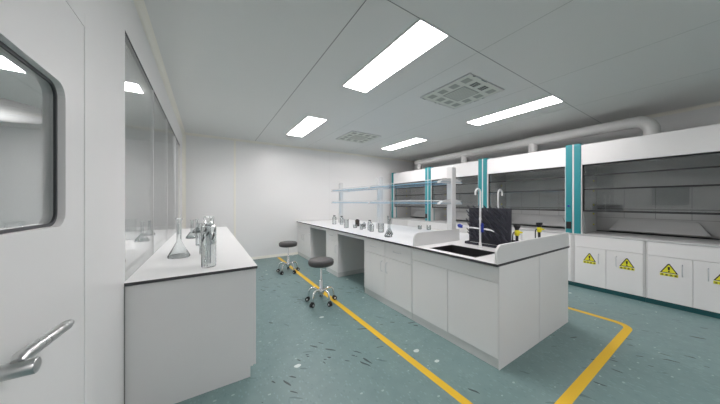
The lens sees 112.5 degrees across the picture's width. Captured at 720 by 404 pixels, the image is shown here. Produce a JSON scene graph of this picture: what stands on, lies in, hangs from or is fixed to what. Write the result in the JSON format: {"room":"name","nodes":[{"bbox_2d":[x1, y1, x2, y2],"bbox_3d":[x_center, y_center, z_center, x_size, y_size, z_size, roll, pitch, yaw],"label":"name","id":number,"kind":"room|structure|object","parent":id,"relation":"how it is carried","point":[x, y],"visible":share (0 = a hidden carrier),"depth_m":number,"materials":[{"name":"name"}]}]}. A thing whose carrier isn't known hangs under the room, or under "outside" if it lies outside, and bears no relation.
{"room":"chemistry laboratory","nodes":[
{"label":"chemistry laboratory","id":0,"kind":"room"},
{"bbox_2d":[0,126,140,227],"bbox_3d":[-6.200,-0.040,5.004,4.110,2.800,0.100,0,0,-32],"label":"wall","id":1,"kind":"structure","parent":0,"point":[20,148],"depth_m":4.72,"materials":[{"name":"white paint"}]},
{"bbox_2d":[77,0,181,403],"bbox_3d":[-1.811,-0.040,1.989,0.060,2.800,9.700,0,0,-32],"label":"wall","id":2,"kind":"structure","parent":0,"point":[109,19],"depth_m":1.27,"materials":[{"name":"white"}]},
{"bbox_2d":[0,0,89,403],"bbox_3d":[-0.884,0.287,0.608,0.142,2.146,1.055,0,0,-32],"label":"door","id":3,"kind":"structure","parent":2,"relation":"in","point":[45,265],"depth_m":0.82,"materials":[{"name":"white metal"}]},
{"bbox_2d":[124,287,124,403],"bbox_3d":[-1.448,0.940,1.479,0.004,0.840,0.010,0,0,-32],"label":"trim","id":4,"kind":"structure","parent":2,"relation":"attached to","point":[124,287],"depth_m":1.48,"materials":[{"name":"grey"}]},
{"bbox_2d":[125,31,179,266],"bbox_3d":[-2.444,-0.286,3.011,0.030,1.572,3.615,0,0,-32],"label":"window","id":5,"kind":"structure","parent":2,"relation":"in","point":[159,145],"depth_m":2.40,"materials":[{"name":"clear glass"}]},
{"bbox_2d":[133,0,184,132],"bbox_3d":[-1.407,-1.415,1.457,0.050,0.050,8.370,0,0,-32],"label":"trim","id":6,"kind":"structure","parent":2,"relation":"attached to","point":[140,5],"depth_m":2.27,"materials":[{"name":"white metal"}]},
{"bbox_2d":[186,135,413,256],"bbox_3d":[-0.896,-0.040,6.802,6.650,2.800,0.100,0,0,-32],"label":"wall","id":7,"kind":"structure","parent":0,"point":[278,187],"depth_m":5.95,"materials":[{"name":"white paint"}]},
{"bbox_2d":[182,133,185,228],"bbox_3d":[-3.633,-0.040,4.966,0.060,2.800,0.060,0,0,-32],"label":"trim","id":8,"kind":"structure","parent":7,"relation":"attached to","point":[183,134],"depth_m":4.97,"materials":[{"name":"white metal"}]},
{"bbox_2d":[234,140,235,237],"bbox_3d":[-2.859,-0.025,5.490,0.040,2.770,0.006,0,0,-32],"label":"trim","id":9,"kind":"structure","parent":7,"relation":"attached to","point":[234,140],"depth_m":5.50,"materials":[{"name":"white metal"}]},
{"bbox_2d":[251,252,297,259],"bbox_3d":[-0.861,1.333,6.747,6.650,0.055,0.030,0,0,-32],"label":"baseboard","id":10,"kind":"structure","parent":7,"relation":"attached to","point":[293,253],"depth_m":5.94,"materials":[{"name":"white"}]},
{"bbox_2d":[184,132,413,162],"bbox_3d":[-0.857,-1.417,6.741,6.650,0.045,0.045,0,0,-32],"label":"trim","id":11,"kind":"structure","parent":7,"relation":"attached to","point":[185,133],"depth_m":6.08,"materials":[{"name":"white metal"}]},
{"bbox_2d":[381,68,719,156],"bbox_3d":[2.866,-1.440,4.176,0.002,0.002,8.370,0,0,-32],"label":"trim","id":12,"kind":"structure","parent":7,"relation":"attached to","point":[719,68],"depth_m":3.44,"materials":[{"name":"grey"}]},
{"bbox_2d":[0,0,719,160],"bbox_3d":[-0.739,-1.480,2.671,10.820,0.080,9.700,0,0,-32],"label":"ceiling","id":13,"kind":"structure","parent":0,"point":[231,66],"depth_m":2.54,"materials":[{"name":"white paint"}]},
{"bbox_2d":[286,116,326,136],"bbox_3d":[-1.067,-1.435,4.649,0.354,0.010,1.294,0,0,-32],"label":"recessed light","id":14,"kind":"object","parent":13,"relation":"in","point":[309,123],"visible":1,"depth_m":4.56,"materials":[{"name":"white plastic"}]},
{"bbox_2d":[255,0,365,140],"bbox_3d":[-0.258,-1.440,2.188,0.007,0.002,8.370,0,0,-32],"label":"trim","id":15,"kind":"structure","parent":13,"relation":"attached to","point":[365,0],"depth_m":2.33,"materials":[{"name":"grey metal"}]},
{"bbox_2d":[336,131,380,143],"bbox_3d":[-0.045,-1.431,5.352,0.740,0.016,0.740,0,0,-32],"label":"ceiling vent","id":16,"kind":"object","parent":13,"relation":"in","point":[352,136],"visible":1,"depth_m":5.31,"materials":[{"name":"silver metal"}]},
{"bbox_2d":[348,135,367,139],"bbox_3d":[-0.045,-1.426,5.352,0.320,0.004,0.320,0,0,-32],"label":"grille","id":17,"kind":"object","parent":16,"relation":"attached to","point":[354,137],"depth_m":5.31,"materials":[{"name":"grey metal"}]},
{"bbox_2d":[342,18,449,92],"bbox_3d":[0.276,-1.435,2.519,0.354,0.010,1.294,0,0,-32],"label":"recessed light","id":18,"kind":"object","parent":13,"relation":"in","point":[422,36],"visible":1,"depth_m":2.33,"materials":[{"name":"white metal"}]},
{"bbox_2d":[381,138,425,149],"bbox_3d":[1.062,-1.435,6.015,0.354,0.010,1.294,0,0,-32],"label":"recessed light","id":19,"kind":"object","parent":13,"relation":"in","point":[414,140],"visible":1,"depth_m":5.89,"materials":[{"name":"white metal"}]},
{"bbox_2d":[307,1,570,146],"bbox_3d":[0.791,-1.440,2.856,0.003,0.002,8.370,0,0,-32],"label":"trim","id":20,"kind":"structure","parent":13,"relation":"attached to","point":[570,1],"depth_m":2.36,"materials":[{"name":"grey metal"}]},
{"bbox_2d":[420,73,504,108],"bbox_3d":[1.335,-1.431,3.184,0.740,0.016,0.740,0,0,-32],"label":"ceiling vent","id":21,"kind":"object","parent":13,"relation":"in","point":[469,88],"visible":1,"depth_m":3.13,"materials":[{"name":"silver metal"}]},
{"bbox_2d":[449,84,458,88],"bbox_3d":[1.165,-1.427,2.975,0.100,0.003,0.100,0,0,-32],"label":"grille","id":22,"kind":"object","parent":21,"relation":"attached to","point":[453,86],"depth_m":2.97,"materials":[{"name":"grey metal"}]},
{"bbox_2d":[443,86,478,100],"bbox_3d":[1.335,-1.426,3.184,0.320,0.004,0.320,0,0,-32],"label":"grille","id":23,"kind":"object","parent":21,"relation":"attached to","point":[461,93],"depth_m":3.16,"materials":[{"name":"grey metal"}]},
{"bbox_2d":[460,78,472,83],"bbox_3d":[1.256,-1.427,2.832,0.100,0.003,0.100,0,0,-32],"label":"grille","id":24,"kind":"object","parent":21,"relation":"attached to","point":[466,80],"depth_m":2.83,"materials":[{"name":"grey metal"}]},
{"bbox_2d":[469,82,480,86],"bbox_3d":[1.400,-1.427,2.923,0.100,0.003,0.100,0,0,-32],"label":"grille","id":25,"kind":"object","parent":21,"relation":"attached to","point":[474,84],"depth_m":2.92,"materials":[{"name":"grey metal"}]},
{"bbox_2d":[477,86,488,90],"bbox_3d":[1.543,-1.427,3.014,0.100,0.003,0.100,0,0,-32],"label":"grille","id":26,"kind":"object","parent":21,"relation":"attached to","point":[481,88],"depth_m":3.02,"materials":[{"name":"grey metal"}]},
{"bbox_2d":[388,0,600,122],"bbox_3d":[1.724,-1.440,2.684,6.650,0.002,0.006,0,0,-32],"label":"trim","id":27,"kind":"structure","parent":13,"relation":"attached to","point":[388,0],"depth_m":2.36,"materials":[{"name":"grey metal"}]},
{"bbox_2d":[466,95,563,125],"bbox_3d":[2.402,-1.435,3.872,0.354,0.010,1.294,0,0,-32],"label":"recessed light","id":28,"kind":"object","parent":13,"relation":"in","point":[550,100],"visible":1,"depth_m":3.76,"materials":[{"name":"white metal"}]},
{"bbox_2d":[360,21,715,147],"bbox_3d":[1.820,-1.440,3.511,0.002,0.002,8.370,0,0,-32],"label":"trim","id":29,"kind":"structure","parent":13,"relation":"attached to","point":[715,21],"depth_m":2.56,"materials":[{"name":"grey metal"}]},
{"bbox_2d":[175,254,719,403],"bbox_3d":[-0.739,1.400,2.671,10.820,0.080,9.700,0,0,-32],"label":"floor","id":30,"kind":"structure","parent":0,"point":[320,354],"depth_m":2.09,"materials":[{"name":"teal plastic"}]},
{"bbox_2d":[125,227,140,271],"bbox_3d":[-3.166,0.930,3.141,0.930,0.860,4.100,0,0,-32],"label":"bench","id":31,"kind":"object","parent":30,"relation":"on","point":[132,248],"visible":0.02,"depth_m":2.59,"materials":[{"name":"white laminate"}]},
{"bbox_2d":[125,220,136,239],"bbox_3d":[-3.045,0.365,3.183,0.141,0.270,0.141,0,0,-32],"label":"beaker","id":32,"kind":"object","parent":31,"relation":"on","point":[136,220],"visible":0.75,"depth_m":3.23,"materials":[{"name":"clear glass"}]},
{"bbox_2d":[125,269,255,403],"bbox_3d":[-1.359,0.940,2.070,0.788,0.840,0.876,0,0,-32],"label":"base cabinet","id":33,"kind":"object","parent":30,"relation":"on","point":[186,338],"visible":0.84,"depth_m":1.66,"materials":[{"name":"white metal"}]},
{"bbox_2d":[124,227,256,286],"bbox_3d":[-2.075,0.510,3.173,0.763,0.020,3.538,0,0,-32],"label":"countertop","id":34,"kind":"structure","parent":33,"relation":"on","point":[231,256],"depth_m":1.99,"materials":[{"name":"white laminate"}]},
{"bbox_2d":[167,218,189,258],"bbox_3d":[-1.647,0.324,2.188,0.172,0.352,0.172,0,0,-32],"label":"flask","id":35,"kind":"object","parent":34,"relation":"on","point":[179,250],"visible":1,"depth_m":2.16,"materials":[{"name":"clear glass"}]},
{"bbox_2d":[195,223,202,245],"bbox_3d":[-1.861,0.372,2.798,0.090,0.255,0.090,0,0,-32],"label":"bottle","id":36,"kind":"object","parent":34,"relation":"on","point":[197,223],"visible":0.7,"depth_m":2.77,"materials":[{"name":"clear glass"}]},
{"bbox_2d":[199,232,200,254],"bbox_3d":[-1.507,0.370,2.313,0.064,0.260,0.064,0,0,-32],"label":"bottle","id":37,"kind":"object","parent":34,"relation":"on","point":[200,232],"visible":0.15,"depth_m":2.29,"materials":[{"name":"clear glass"}]},
{"bbox_2d":[201,216,215,267],"bbox_3d":[-1.173,0.304,1.867,0.102,0.391,0.102,0,0,-32],"label":"bottle","id":38,"kind":"object","parent":34,"relation":"on","point":[208,230],"visible":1,"depth_m":1.83,"materials":[{"name":"clear glass"}]},
{"bbox_2d":[276,241,298,274],"bbox_3d":[-1.383,1.064,4.680,0.413,0.592,0.434,0,0,-34],"label":"stool","id":39,"kind":"object","parent":30,"relation":"on","point":[285,244],"visible":1,"depth_m":4.59,"materials":[{"name":"silver metal"}]},
{"bbox_2d":[298,223,325,259],"bbox_3d":[-1.087,0.940,6.061,0.758,0.840,0.883,0,0,-32],"label":"base cabinet","id":40,"kind":"object","parent":30,"relation":"on","point":[311,241],"visible":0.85,"depth_m":5.65,"materials":[{"name":"white metal"}]},
{"bbox_2d":[297,219,569,266],"bbox_3d":[0.372,0.510,4.486,1.527,0.020,5.110,0,0,-32],"label":"countertop","id":41,"kind":"structure","parent":40,"relation":"on","point":[402,235],"depth_m":3.48,"materials":[{"name":"white laminate"}]},
{"bbox_2d":[310,225,325,230],"bbox_3d":[-0.896,0.547,5.141,0.020,0.055,0.869,0,0,-32],"label":"rail","id":42,"kind":"object","parent":41,"relation":"attached to","point":[320,228],"visible":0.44,"depth_m":5.10,"materials":[{"name":"white metal"}]},
{"bbox_2d":[338,231,364,239],"bbox_3d":[-0.158,0.547,3.981,0.020,0.055,0.859,0,0,-32],"label":"rail","id":43,"kind":"object","parent":41,"relation":"attached to","point":[341,233],"visible":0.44,"depth_m":3.93,"materials":[{"name":"white metal"}]},
{"bbox_2d":[355,218,359,225],"bbox_3d":[-0.055,0.417,4.967,0.092,0.165,0.092,0,0,-32],"label":"bottle","id":44,"kind":"object","parent":41,"relation":"on","point":[357,221],"visible":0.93,"depth_m":4.93,"materials":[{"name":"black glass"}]},
{"bbox_2d":[331,167,461,229],"bbox_3d":[0.348,0.022,4.465,0.452,0.955,3.200,0,0,-32],"label":"rack","id":45,"kind":"object","parent":41,"relation":"on","point":[451,181],"visible":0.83,"depth_m":3.52,"materials":[{"name":"white metal"}]},
{"bbox_2d":[375,181,448,187],"bbox_3d":[0.680,-0.260,3.737,0.190,0.008,1.575,0,0,-32],"label":"glass shelf","id":46,"kind":"object","parent":45,"relation":"attached to","point":[447,182],"depth_m":3.52,"materials":[{"name":"clear glass"}]},
{"bbox_2d":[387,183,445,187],"bbox_3d":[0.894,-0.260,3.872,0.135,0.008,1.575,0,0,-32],"label":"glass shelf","id":47,"kind":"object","parent":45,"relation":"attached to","point":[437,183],"depth_m":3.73,"materials":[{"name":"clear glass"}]},
{"bbox_2d":[413,229,459,245],"bbox_3d":[0.948,0.425,2.926,0.818,0.150,0.020,0,0,-32],"label":"panel","id":48,"kind":"object","parent":41,"relation":"on","point":[441,236],"visible":1,"depth_m":2.89,"materials":[{"name":"white"}]},
{"bbox_2d":[431,245,494,257],"bbox_3d":[1.057,0.629,2.489,0.383,0.261,0.533,0,0,-32],"label":"sink","id":49,"kind":"object","parent":41,"relation":"in","point":[461,250],"visible":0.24,"depth_m":2.64,"materials":[{"name":"black"}]},
{"bbox_2d":[457,188,493,247],"bbox_3d":[1.270,0.173,2.686,0.130,0.654,0.454,0,0,-32],"label":"tap","id":50,"kind":"object","parent":41,"relation":"on","point":[481,228],"visible":1,"depth_m":2.65,"materials":[{"name":"white metal"}]},
{"bbox_2d":[465,205,511,247],"bbox_3d":[1.438,0.269,2.728,0.114,0.462,0.490,0,0,-32],"label":"drying rack","id":51,"kind":"object","parent":41,"relation":"on","point":[499,220],"visible":0.82,"depth_m":2.69,"materials":[{"name":"black plastic"}]},
{"bbox_2d":[465,240,496,247],"bbox_3d":[1.442,0.485,2.731,0.105,0.030,0.490,0,0,-32],"label":"drip tray","id":52,"kind":"object","parent":51,"relation":"on","point":[487,243],"depth_m":2.76,"materials":[{"name":"grey plastic"}]},
{"bbox_2d":[497,189,514,229],"bbox_3d":[1.633,0.173,2.905,0.130,0.654,0.454,0,0,-32],"label":"tap","id":53,"kind":"object","parent":41,"relation":"on","point":[499,190],"visible":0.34,"depth_m":2.83,"materials":[{"name":"white metal"}]},
{"bbox_2d":[512,225,522,241],"bbox_3d":[1.684,0.374,2.573,0.095,0.252,0.073,0,0,-32],"label":"eyewash nozzle","id":54,"kind":"object","parent":41,"relation":"on","point":[516,232],"visible":0.76,"depth_m":2.56,"materials":[{"name":"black plastic"}]},
{"bbox_2d":[513,225,520,229],"bbox_3d":[1.681,0.277,2.575,0.068,0.057,0.067,0,0,-32],"label":"cup","id":55,"kind":"object","parent":54,"relation":"on","point":[517,227],"depth_m":2.55,"materials":[{"name":"black plastic"}]},
{"bbox_2d":[495,233,568,263],"bbox_3d":[1.735,0.425,2.343,1.520,0.150,0.020,0,0,-32],"label":"panel","id":56,"kind":"object","parent":41,"relation":"on","point":[506,252],"visible":1,"depth_m":2.21,"materials":[{"name":"white"}]},
{"bbox_2d":[535,223,544,237],"bbox_3d":[2.145,0.374,2.873,0.095,0.252,0.073,0,0,-32],"label":"eyewash nozzle","id":57,"kind":"object","parent":41,"relation":"on","point":[539,229],"visible":0.8,"depth_m":2.86,"materials":[{"name":"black plastic"}]},
{"bbox_2d":[305,257,336,307],"bbox_3d":[-0.516,1.064,3.279,0.413,0.592,0.434,0,0,-27],"label":"stool","id":58,"kind":"object","parent":30,"relation":"on","point":[315,262],"visible":1,"depth_m":3.21,"materials":[{"name":"grey"}]},
{"bbox_2d":[326,229,364,276],"bbox_3d":[-0.245,0.940,4.737,0.758,0.840,0.505,0,0,-32],"label":"base cabinet","id":59,"kind":"object","parent":30,"relation":"on","point":[347,252],"visible":0.78,"depth_m":4.48,"materials":[{"name":"white metal"}]},
{"bbox_2d":[364,238,412,319],"bbox_3d":[0.622,0.940,3.375,0.758,0.840,0.994,0,0,-32],"label":"base cabinet","id":60,"kind":"object","parent":30,"relation":"on","point":[387,266],"visible":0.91,"depth_m":3.11,"materials":[{"name":"white metal"}]},
{"bbox_2d":[391,219,407,225],"bbox_3d":[1.599,0.945,7.650,0.988,0.830,0.756,0,0,-32],"label":"base cabinet","id":61,"kind":"object","parent":30,"relation":"on","point":[401,222],"visible":0.22,"depth_m":7.39,"materials":[{"name":"white metal"}]},
{"bbox_2d":[408,220,427,228],"bbox_3d":[2.006,0.945,7.011,0.988,0.830,0.756,0,0,-32],"label":"base cabinet","id":62,"kind":"object","parent":30,"relation":"on","point":[411,223],"visible":0.19,"depth_m":6.76,"materials":[{"name":"white metal"}]},
{"bbox_2d":[391,167,427,221],"bbox_3d":[1.806,-0.201,7.333,0.980,1.462,1.515,0,0,-32],"label":"fume hood","id":63,"kind":"object","parent":62,"relation":"on","point":[401,208],"visible":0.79,"depth_m":7.66,"materials":[{"name":"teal metal"}]},
{"bbox_2d":[391,217,427,221],"bbox_3d":[1.814,0.517,7.338,0.962,0.026,1.513,0,0,-32],"label":"countertop","id":64,"kind":"structure","parent":62,"relation":"on","point":[403,218],"depth_m":7.34,"materials":[{"name":"grey ceramic"}]},
{"bbox_2d":[428,222,446,229],"bbox_3d":[2.412,0.945,6.372,0.988,0.830,0.756,0,0,-32],"label":"base cabinet","id":65,"kind":"object","parent":30,"relation":"on","point":[436,226],"visible":0.17,"depth_m":6.17,"materials":[{"name":"white metal"}]},
{"bbox_2d":[278,257,631,403],"bbox_3d":[0.492,1.359,4.254,2.503,0.002,5.450,0,0,-32],"label":"tape","id":66,"kind":"object","parent":30,"relation":"on","point":[569,396],"visible":0.87,"depth_m":2.05,"materials":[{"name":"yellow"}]},
{"bbox_2d":[456,224,468,233],"bbox_3d":[2.819,0.945,5.733,0.988,0.830,0.756,0,0,-32],"label":"base cabinet","id":67,"kind":"object","parent":30,"relation":"on","point":[462,230],"visible":0.02,"depth_m":5.55,"materials":[{"name":"white metal"}]},
{"bbox_2d":[428,220,468,224],"bbox_3d":[2.627,0.517,6.059,0.962,0.026,1.513,0,0,-32],"label":"countertop","id":68,"kind":"structure","parent":67,"relation":"on","point":[441,221],"depth_m":6.17,"materials":[{"name":"grey ceramic"}]},
{"bbox_2d":[412,248,538,369],"bbox_3d":[1.167,0.940,2.548,0.725,0.840,0.978,0,0,-32],"label":"base cabinet","id":69,"kind":"object","parent":30,"relation":"on","point":[491,313],"visible":0.97,"depth_m":2.19,"materials":[{"name":"white laminate"}]},
{"bbox_2d":[512,229,521,239],"bbox_3d":[3.226,0.945,5.094,0.988,0.830,0.756,0,0,-32],"label":"base cabinet","id":70,"kind":"object","parent":30,"relation":"on","point":[513,230],"visible":0.1,"depth_m":4.55,"materials":[{"name":"white metal"}]},
{"bbox_2d":[522,230,573,285],"bbox_3d":[3.632,0.945,4.455,0.988,0.830,0.756,0,0,-32],"label":"base cabinet","id":71,"kind":"object","parent":30,"relation":"on","point":[526,235],"visible":0.26,"depth_m":3.92,"materials":[{"name":"white metal"}]},
{"bbox_2d":[512,225,572,234],"bbox_3d":[3.440,0.517,4.781,0.962,0.026,1.513,0,0,-32],"label":"countertop","id":72,"kind":"structure","parent":71,"relation":"on","point":[527,228],"depth_m":4.40,"materials":[{"name":"grey ceramic"}]},
{"bbox_2d":[539,248,567,341],"bbox_3d":[1.788,0.940,2.942,0.735,0.840,0.978,0,0,-32],"label":"base cabinet","id":73,"kind":"object","parent":30,"relation":"on","point":[553,267],"visible":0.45,"depth_m":2.50,"materials":[{"name":"white metal"}]},
{"bbox_2d":[574,235,645,301],"bbox_3d":[4.039,0.945,3.816,0.988,0.830,0.756,0,0,-32],"label":"base cabinet","id":74,"kind":"object","parent":30,"relation":"on","point":[612,266],"visible":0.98,"depth_m":3.53,"materials":[{"name":"white metal"}]},
{"bbox_2d":[573,231,719,247],"bbox_3d":[4.253,0.517,3.503,0.962,0.026,1.513,0,0,-32],"label":"countertop","id":75,"kind":"structure","parent":74,"relation":"on","point":[628,236],"depth_m":3.32,"materials":[{"name":"grey ceramic"}]},
{"bbox_2d":[646,241,719,318],"bbox_3d":[4.445,0.945,3.176,0.988,0.830,0.756,0,0,-32],"label":"base cabinet","id":76,"kind":"object","parent":30,"relation":"on","point":[678,276],"visible":1,"depth_m":2.98,"materials":[{"name":"white metal"}]},
{"bbox_2d":[428,159,481,224],"bbox_3d":[2.619,-0.201,6.055,0.980,1.462,1.515,0,0,-32],"label":"fume hood","id":77,"kind":"object","parent":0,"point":[470,173],"visible":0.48,"depth_m":6.27,"materials":[{"name":"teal metal"}]},
{"bbox_2d":[482,144,572,234],"bbox_3d":[3.433,-0.201,4.777,0.980,1.462,1.515,0,0,-32],"label":"fume hood","id":78,"kind":"object","parent":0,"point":[537,187],"visible":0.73,"depth_m":4.80,"materials":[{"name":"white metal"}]},
{"bbox_2d":[414,105,719,169],"bbox_3d":[4.198,-0.040,5.083,0.100,2.800,8.470,0,0,-32],"label":"wall","id":79,"kind":"structure","parent":0,"point":[710,115],"depth_m":4.21,"materials":[{"name":"white"}]},
{"bbox_2d":[414,101,719,162],"bbox_3d":[4.161,-1.415,5.000,0.050,0.050,8.370,0,0,-32],"label":"trim","id":80,"kind":"structure","parent":79,"relation":"attached to","point":[717,103],"depth_m":3.70,"materials":[{"name":"white"}]},
{"bbox_2d":[573,124,719,247],"bbox_3d":[4.246,-0.201,3.498,0.980,1.462,1.515,0,0,-32],"label":"fume hood","id":81,"kind":"object","parent":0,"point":[664,187],"visible":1,"depth_m":3.52,"materials":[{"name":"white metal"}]},
{"bbox_2d":[415,116,660,169],"bbox_3d":[3.033,-1.103,5.423,0.212,0.387,4.761,0,0,-32],"label":"duct","id":82,"kind":"object","parent":81,"relation":"on","point":[649,125],"visible":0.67,"depth_m":4.41,"materials":[{"name":"grey plastic"}]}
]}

